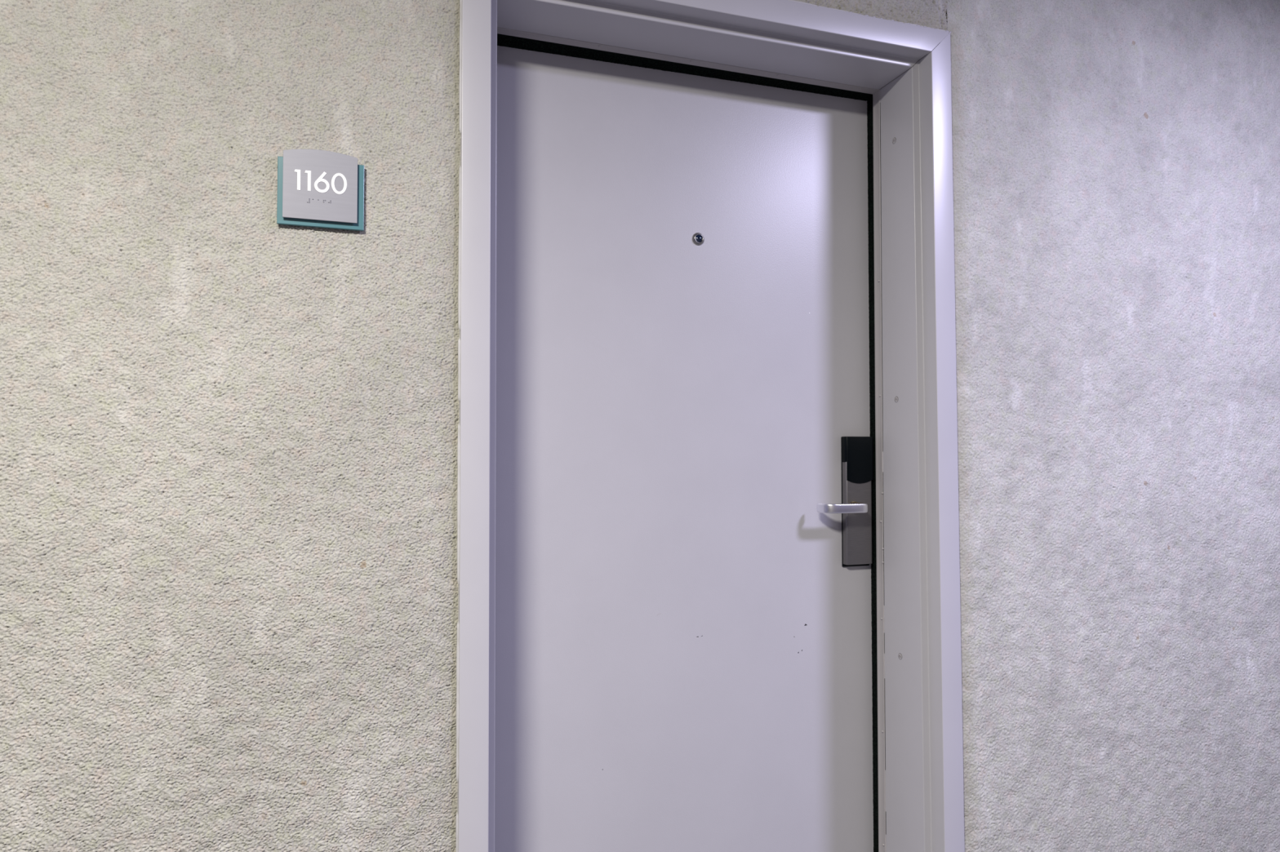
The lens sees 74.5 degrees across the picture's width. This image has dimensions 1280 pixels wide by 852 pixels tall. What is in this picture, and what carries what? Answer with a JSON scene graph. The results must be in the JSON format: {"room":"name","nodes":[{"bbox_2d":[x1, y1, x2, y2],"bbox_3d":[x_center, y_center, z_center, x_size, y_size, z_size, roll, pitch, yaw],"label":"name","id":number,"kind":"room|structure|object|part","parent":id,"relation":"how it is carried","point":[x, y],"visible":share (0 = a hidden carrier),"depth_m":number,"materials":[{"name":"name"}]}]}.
{"room":"hotel corridor","nodes":[
{"label":"hotel corridor","id":0,"kind":"room"},
{"bbox_2d":[0,0,1279,851],"bbox_3d":[0.176,-0.048,1.714,9.000,2.600,0.262,1,-2,-19],"label":"wall","id":1,"kind":"structure","parent":0,"point":[228,433],"depth_m":1.38,"materials":[{"name":"paint"}]},
{"bbox_2d":[276,149,364,231],"bbox_3d":[-0.509,-0.378,1.346,0.130,0.122,0.020,1,-2,-19],"label":"room sign","id":2,"kind":"object","parent":1,"relation":"attached to","point":[317,188],"visible":1,"depth_m":1.34,"materials":[{"name":"brushed aluminium"},{"name":"teal painted glass"},{"name":"white lettering"}]},
{"bbox_2d":[494,45,873,851],"bbox_3d":[0.113,0.243,1.759,0.908,2.006,0.116,1,-2,-19],"label":"door","id":3,"kind":"structure","parent":1,"relation":"in","point":[684,443],"depth_m":1.77,"materials":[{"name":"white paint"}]},
{"bbox_3d":[0.443,0.179,1.842,0.109,0.021,0.052,1,-2,-19],"label":"lever handle","id":4,"kind":"part","parent":3,"relation":"part of","materials":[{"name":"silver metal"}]},
{"bbox_2d":[455,0,964,851],"bbox_3d":[0.131,0.209,1.703,1.021,2.086,0.289,1,-2,-19],"label":"trim","id":5,"kind":"structure","parent":1,"relation":"attached to","point":[918,799],"depth_m":1.73,"materials":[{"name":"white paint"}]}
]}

